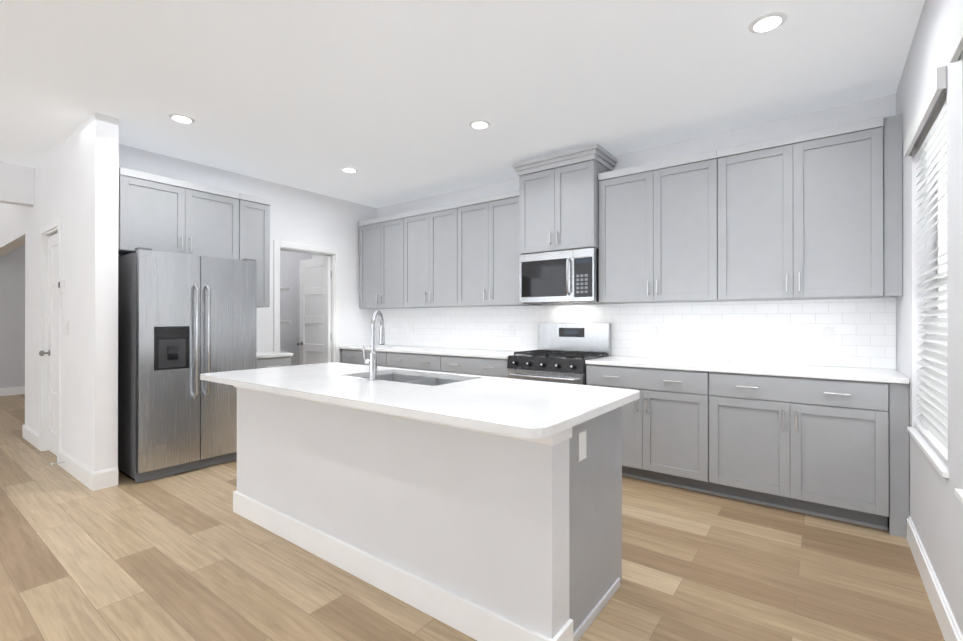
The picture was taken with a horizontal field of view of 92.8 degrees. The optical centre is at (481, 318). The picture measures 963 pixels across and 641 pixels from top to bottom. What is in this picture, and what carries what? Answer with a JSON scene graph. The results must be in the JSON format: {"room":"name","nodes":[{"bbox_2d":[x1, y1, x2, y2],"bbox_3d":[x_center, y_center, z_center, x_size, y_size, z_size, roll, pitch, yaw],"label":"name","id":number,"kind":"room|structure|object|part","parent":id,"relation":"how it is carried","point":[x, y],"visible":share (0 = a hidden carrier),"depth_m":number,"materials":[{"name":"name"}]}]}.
{"room":"kitchen","nodes":[
{"label":"kitchen","id":0,"kind":"room"},
{"bbox_2d":[0,245,24,387],"bbox_3d":[-8.919,-0.123,6.529,0.150,2.820,8.680,0,0,37],"label":"wall","id":1,"kind":"structure","parent":0,"point":[12,318],"depth_m":7.74,"materials":[{"name":"paint"}]},
{"bbox_2d":[0,386,24,395],"bbox_3d":[-8.849,1.220,6.480,0.016,0.135,8.670,0,0,37],"label":"baseboard","id":2,"kind":"structure","parent":1,"relation":"attached to","point":[19,390],"depth_m":7.72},
{"bbox_2d":[0,161,34,206],"bbox_3d":[-6.257,-1.354,2.531,0.150,0.379,5.468,0,0,37],"label":"header beam","id":3,"kind":"structure","parent":0,"point":[17,184],"depth_m":4.58,"materials":[{"name":"paint"}]},
{"bbox_2d":[0,112,118,471],"bbox_3d":[-5.490,-0.126,5.460,6.620,2.820,0.140,0,0,37],"label":"wall","id":4,"kind":"structure","parent":0,"point":[76,180],"depth_m":3.62,"materials":[{"name":"paint"}]},
{"bbox_2d":[22,425,38,449],"bbox_3d":[-4.629,1.214,4.713,0.821,0.135,0.016,0,0,37],"label":"baseboard","id":5,"kind":"structure","parent":4,"relation":"attached to","point":[28,434],"depth_m":4.70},
{"bbox_2d":[39,233,57,455],"bbox_3d":[-3.951,0.238,4.277,0.610,2.068,0.184,0,0,37],"label":"hall door","id":6,"kind":"structure","parent":4,"relation":"in","point":[52,334],"depth_m":4.36,"materials":[{"name":"white wood"}]},
{"bbox_2d":[39,217,61,464],"bbox_3d":[-3.943,0.195,4.288,0.780,2.170,0.158,0,0,37],"label":"door frame","id":7,"kind":"structure","parent":4,"relation":"attached to","point":[43,360],"depth_m":4.42,"materials":[{"name":"white wood"}]},
{"bbox_2d":[58,280,64,291],"bbox_3d":[-3.629,-0.281,3.958,0.100,0.100,0.028,0,0,37],"label":"thermostat","id":8,"kind":"object","parent":4,"relation":"attached to","point":[61,285],"visible":1,"depth_m":3.93,"materials":[{"name":"white plastic"}]},
{"bbox_2d":[65,321,67,334],"bbox_3d":[-3.520,0.079,3.886,0.080,0.120,0.010,0,0,37],"label":"light switch","id":9,"kind":"object","parent":4,"relation":"attached to","point":[66,327],"visible":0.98,"depth_m":3.88,"materials":[{"name":"white plastic"}]},
{"bbox_2d":[59,450,96,490],"bbox_3d":[-3.272,1.211,3.696,0.991,0.135,0.016,0,0,37],"label":"baseboard","id":10,"kind":"structure","parent":4,"relation":"attached to","point":[89,478],"depth_m":3.62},
{"bbox_2d":[118,144,376,362],"bbox_3d":[-2.435,-0.127,5.176,0.150,2.820,3.070,0,0,37],"label":"wall","id":11,"kind":"structure","parent":0,"point":[299,216],"depth_m":5.43,"materials":[{"name":"paint"}]},
{"bbox_2d":[118,167,239,259],"bbox_3d":[-2.826,-0.902,4.204,0.388,0.675,1.035,0,0,37],"label":"upper cabinet","id":12,"kind":"object","parent":11,"relation":"attached to","point":[162,213],"depth_m":4.08,"materials":[{"name":"grey wood"}]},
{"bbox_3d":[-3.136,-0.903,3.836,0.332,0.675,0.075,0,0,37],"label":"fridge wall cabinet filler","id":13,"kind":"part","parent":12,"relation":"part of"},
{"bbox_2d":[239,193,270,307],"bbox_3d":[-2.421,-0.678,4.744,0.388,1.120,0.310,0,0,37],"label":"upper cabinet","id":14,"kind":"object","parent":11,"relation":"attached to","point":[254,227],"visible":0.56,"depth_m":4.68,"materials":[{"name":"grey wood"}]},
{"bbox_2d":[273,240,339,362],"bbox_3d":[-2.137,0.199,5.558,0.168,2.170,0.880,0,0,37],"label":"door frame","id":15,"kind":"structure","parent":11,"relation":"attached to","point":[333,253],"depth_m":5.64,"materials":[{"name":"white wood"}]},
{"bbox_2d":[296,256,330,364],"bbox_3d":[-2.192,0.244,6.051,0.710,2.068,0.185,0,0,37],"label":"pantry door","id":16,"kind":"structure","parent":11,"relation":"in","point":[314,343],"depth_m":6.01,"materials":[{"name":"white wood"}]},
{"bbox_2d":[280,250,311,365],"bbox_3d":[-3.188,-0.122,6.715,0.100,2.820,1.510,0,0,37],"label":"wall","id":17,"kind":"structure","parent":0,"point":[289,300],"depth_m":7.00,"materials":[{"name":"paint"}]},
{"bbox_2d":[280,320,290,323],"bbox_3d":[-2.949,0.044,5.782,1.394,0.042,0.355,0,0,37],"label":"shelf","id":18,"kind":"object","parent":17,"relation":"attached to","point":[285,321],"visible":0.04,"depth_m":5.56,"materials":[{"name":"white wood"}]},
{"bbox_2d":[280,287,290,290],"bbox_3d":[-2.949,-0.356,5.784,1.394,0.042,0.355,0,0,37],"label":"shelf","id":19,"kind":"object","parent":17,"relation":"attached to","point":[285,288],"visible":0.17,"depth_m":5.54,"materials":[{"name":"white wood"}]},
{"bbox_2d":[0,0,924,207],"bbox_3d":[-4.159,-1.583,3.030,12.070,0.080,9.180,0,0,37],"label":"ceiling","id":20,"kind":"structure","parent":0,"point":[390,100],"depth_m":2.93,"materials":[{"name":"paint"}]},
{"bbox_2d":[168,113,194,122],"bbox_3d":[-2.306,-1.536,3.527,0.176,0.008,0.176,0,0,37],"label":"recessed light","id":21,"kind":"object","parent":20,"relation":"in","point":[181,118],"visible":0.96,"depth_m":3.51,"materials":[{"name":"white"}]},
{"bbox_2d":[341,167,357,172],"bbox_3d":[-1.364,-1.533,4.734,0.176,0.008,0.176,0,0,37],"label":"recessed light","id":22,"kind":"object","parent":20,"relation":"in","point":[348,169],"visible":0.92,"depth_m":4.71,"materials":[{"name":"white"}]},
{"bbox_2d":[469,120,490,128],"bbox_3d":[-0.014,-1.536,3.634,0.176,0.008,0.176,0,0,37],"label":"recessed light","id":23,"kind":"object","parent":20,"relation":"in","point":[480,124],"visible":0.9,"depth_m":3.62,"materials":[{"name":"white"}]},
{"bbox_2d":[748,12,787,32],"bbox_3d":[1.493,-1.540,2.393,0.176,0.008,0.176,0,0,37],"label":"recessed light","id":24,"kind":"object","parent":20,"relation":"in","point":[771,21],"visible":1,"depth_m":2.38,"materials":[{"name":"white"}]},
{"bbox_2d":[0,394,944,640],"bbox_3d":[-4.159,1.307,3.021,12.070,0.060,9.180,0,0,37],"label":"floor","id":25,"kind":"structure","parent":0,"point":[190,555],"depth_m":2.28,"materials":[{"name":"brown wood"}]},
{"bbox_2d":[118,247,256,482],"bbox_3d":[-2.596,0.366,4.058,0.733,1.828,0.910,0,0,37],"label":"refrigerator","id":26,"kind":"object","parent":25,"relation":"on","point":[185,321],"visible":0.85,"depth_m":3.75,"materials":[{"name":"grey metal"}]},
{"bbox_2d":[257,356,290,368],"bbox_3d":[-2.293,0.833,4.685,0.658,0.898,0.400,0,0,37],"label":"base cabinet","id":27,"kind":"object","parent":25,"relation":"on","point":[273,362],"visible":0.19,"depth_m":4.52,"materials":[{"name":"grey wood"}]},
{"bbox_2d":[257,351,292,357],"bbox_3d":[-2.299,0.367,4.700,0.629,0.031,0.420,0,0,37],"label":"countertop","id":28,"kind":"structure","parent":27,"relation":"on","point":[265,354],"depth_m":4.61,"materials":[{"name":"white stone"}]},
{"bbox_2d":[342,349,387,366],"bbox_3d":[-1.263,0.836,5.798,0.837,0.898,0.658,0,0,37],"label":"base cabinet","id":29,"kind":"object","parent":25,"relation":"on","point":[352,356],"visible":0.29,"depth_m":5.61,"materials":[{"name":"grey wood"}]},
{"bbox_2d":[387,352,441,371],"bbox_3d":[-0.591,0.835,5.294,0.837,0.898,0.658,0,0,37],"label":"base cabinet","id":30,"kind":"object","parent":25,"relation":"on","point":[425,362],"visible":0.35,"depth_m":5.04,"materials":[{"name":"grey wood"}]},
{"bbox_2d":[339,344,527,358],"bbox_3d":[-0.605,0.369,5.324,2.592,0.031,0.630,0,0,37],"label":"countertop","id":31,"kind":"structure","parent":30,"relation":"on","point":[495,354],"depth_m":5.07,"materials":[{"name":"white stone"}]},
{"bbox_2d":[200,310,639,640],"bbox_3d":[-0.495,0.614,2.544,2.450,1.323,1.028,0,0,37],"label":"kitchen island","id":32,"kind":"object","parent":25,"relation":"on","point":[481,508],"visible":1,"depth_m":2.01,"materials":[{"name":"paint"}]},
{"bbox_2d":[362,310,384,380],"bbox_3d":[-0.599,0.148,2.634,0.124,0.392,0.182,0,0,37],"label":"faucet","id":33,"kind":"object","parent":32,"relation":"on","point":[372,362],"depth_m":2.56,"materials":[{"name":"silver metal"}]},
{"bbox_2d":[361,374,460,385],"bbox_3d":[-0.426,0.478,2.744,0.800,0.200,0.450,0,0,37],"label":"sink basin","id":34,"kind":"object","parent":32,"relation":"in","point":[422,379],"depth_m":2.94,"materials":[{"name":"silver metal"}]},
{"bbox_2d":[578,430,585,461],"bbox_3d":[0.409,0.516,1.861,0.006,0.115,0.070,0,0,37],"label":"island outlet","id":35,"kind":"object","parent":32,"relation":"attached to","point":[581,433],"depth_m":1.86,"materials":[{"name":"white plastic"}]},
{"bbox_2d":[441,355,507,377],"bbox_3d":[0.084,0.833,4.789,0.842,0.898,0.658,0,0,37],"label":"base cabinet","id":36,"kind":"object","parent":25,"relation":"on","point":[492,367],"visible":0.25,"depth_m":4.54,"materials":[{"name":"grey wood"}]},
{"bbox_2d":[507,323,611,384],"bbox_3d":[0.718,0.663,4.279,0.758,1.235,0.692,0,0,37],"label":"range","id":37,"kind":"object","parent":25,"relation":"on","point":[563,352],"visible":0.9,"depth_m":4.28,"materials":[{"name":"silver metal"}]},
{"bbox_2d":[586,364,710,493],"bbox_3d":[1.422,0.830,3.787,0.930,0.898,0.658,0,0,37],"label":"base cabinet","id":38,"kind":"object","parent":25,"relation":"on","point":[665,428],"visible":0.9,"depth_m":3.47,"materials":[{"name":"grey wood"}]},
{"bbox_2d":[709,372,908,537],"bbox_3d":[2.219,0.828,3.189,1.055,0.898,0.658,0,0,37],"label":"base cabinet","id":39,"kind":"object","parent":25,"relation":"on","point":[816,446],"depth_m":2.92,"materials":[{"name":"grey wood"}]},
{"bbox_2d":[585,356,909,383],"bbox_3d":[1.852,0.364,3.483,1.993,0.031,0.630,0,0,37],"label":"countertop","id":40,"kind":"structure","parent":39,"relation":"on","point":[850,373],"depth_m":3.24,"materials":[{"name":"white stone"}]},
{"bbox_3d":[2.450,0.827,2.688,0.086,0.898,0.022,0,0,37],"label":"base cabinet filler","id":41,"kind":"part","parent":39,"relation":"part of","materials":[{"name":"grey wood"}]},
{"bbox_2d":[312,94,896,387],"bbox_3d":[-1.602,-0.123,6.563,11.520,2.820,0.150,0,0,37],"label":"wall","id":42,"kind":"structure","parent":0,"point":[884,106],"depth_m":3.79,"materials":[{"name":"paint"}]},
{"bbox_2d":[359,213,409,308],"bbox_3d":[-1.181,-0.705,5.910,0.838,1.140,0.388,0,0,37],"label":"upper cabinet","id":43,"kind":"object","parent":42,"relation":"attached to","point":[381,262],"visible":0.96,"depth_m":5.76,"materials":[{"name":"grey wood"}]},
{"bbox_2d":[403,202,468,307],"bbox_3d":[-0.509,-0.706,5.407,0.838,1.140,0.388,0,0,37],"label":"upper cabinet","id":44,"kind":"object","parent":42,"relation":"attached to","point":[430,257],"visible":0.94,"depth_m":5.26,"materials":[{"name":"grey wood"}]},
{"bbox_2d":[457,189,539,306],"bbox_3d":[0.165,-0.708,4.902,0.843,1.140,0.388,0,0,37],"label":"upper cabinet","id":45,"kind":"object","parent":42,"relation":"attached to","point":[488,240],"visible":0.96,"depth_m":4.77,"materials":[{"name":"grey wood"}]},
{"bbox_2d":[512,143,616,254],"bbox_3d":[0.788,-1.065,4.378,0.866,0.879,0.480,0,0,37],"label":"upper cabinet","id":46,"kind":"object","parent":42,"relation":"attached to","point":[559,201],"visible":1,"depth_m":4.19,"materials":[{"name":"grey wood"}]},
{"bbox_2d":[519,248,598,303],"bbox_3d":[0.787,-0.385,4.374,0.762,0.469,0.479,0,0,37],"label":"microwave","id":47,"kind":"object","parent":46,"relation":"attached to","point":[565,276],"visible":0.98,"depth_m":4.19,"materials":[{"name":"silver metal"}]},
{"bbox_2d":[376,298,895,368],"bbox_3d":[0.690,0.107,4.743,5.363,0.488,0.009,0,0,37],"label":"tile backsplash","id":48,"kind":"structure","parent":42,"relation":"attached to","point":[782,331],"depth_m":3.87,"materials":[{"name":"white tile"}]},
{"bbox_2d":[598,150,720,303],"bbox_3d":[1.507,-0.711,3.896,0.948,1.140,0.388,0,0,37],"label":"upper cabinet","id":49,"kind":"object","parent":42,"relation":"attached to","point":[658,232],"visible":0.92,"depth_m":3.74,"materials":[{"name":"grey wood"}]},
{"bbox_2d":[717,114,901,300],"bbox_3d":[2.305,-0.713,3.298,1.042,1.140,0.388,0,0,37],"label":"upper cabinet","id":50,"kind":"object","parent":42,"relation":"attached to","point":[800,216],"depth_m":3.14,"materials":[{"name":"grey wood"}]},
{"bbox_3d":[2.611,-0.714,2.909,0.086,1.140,0.022,0,0,37],"label":"wall cabinet filler","id":51,"kind":"part","parent":50,"relation":"part of","materials":[{"name":"grey wood"}]},
{"bbox_2d":[896,0,962,635],"bbox_3d":[0.300,-0.144,-0.379,0.150,2.820,8.680,0,0,37],"label":"wall","id":52,"kind":"structure","parent":0,"point":[935,509],"depth_m":2.06,"materials":[{"name":"paint"}]},
{"bbox_2d":[907,131,948,477],"bbox_3d":[2.194,-0.185,2.170,0.165,1.638,0.970,0,0,37],"label":"window","id":53,"kind":"structure","parent":52,"relation":"in","point":[940,465],"depth_m":2.47,"materials":[{"name":"white glass"}]},
{"bbox_2d":[904,65,947,464],"bbox_3d":[2.160,-0.204,2.195,0.100,1.612,0.954,0,0,37],"label":"window blind","id":54,"kind":"object","parent":53,"relation":"attached to","point":[927,130],"visible":0.81,"depth_m":2.20,"materials":[{"name":"white plastic"}]},
{"bbox_2d":[907,516,962,640],"bbox_3d":[0.051,1.198,-0.577,0.016,0.135,8.050,0,0,37],"label":"baseboard","id":55,"kind":"structure","parent":52,"relation":"attached to","point":[949,628],"depth_m":2.01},
{"bbox_2d":[950,10,962,62],"bbox_3d":[1.446,-0.207,1.243,0.100,1.612,0.954,0,0,37],"label":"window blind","id":56,"kind":"object","parent":52,"relation":"attached to","point":[956,43],"visible":1,"depth_m":1.58,"materials":[{"name":"white plastic"}]},
{"bbox_2d":[954,488,962,503],"bbox_3d":[1.480,-0.188,1.217,0.165,1.638,0.970,0,0,37],"label":"window","id":57,"kind":"structure","parent":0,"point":[958,493],"depth_m":1.61,"materials":[{"name":"white plastic"}]}
]}

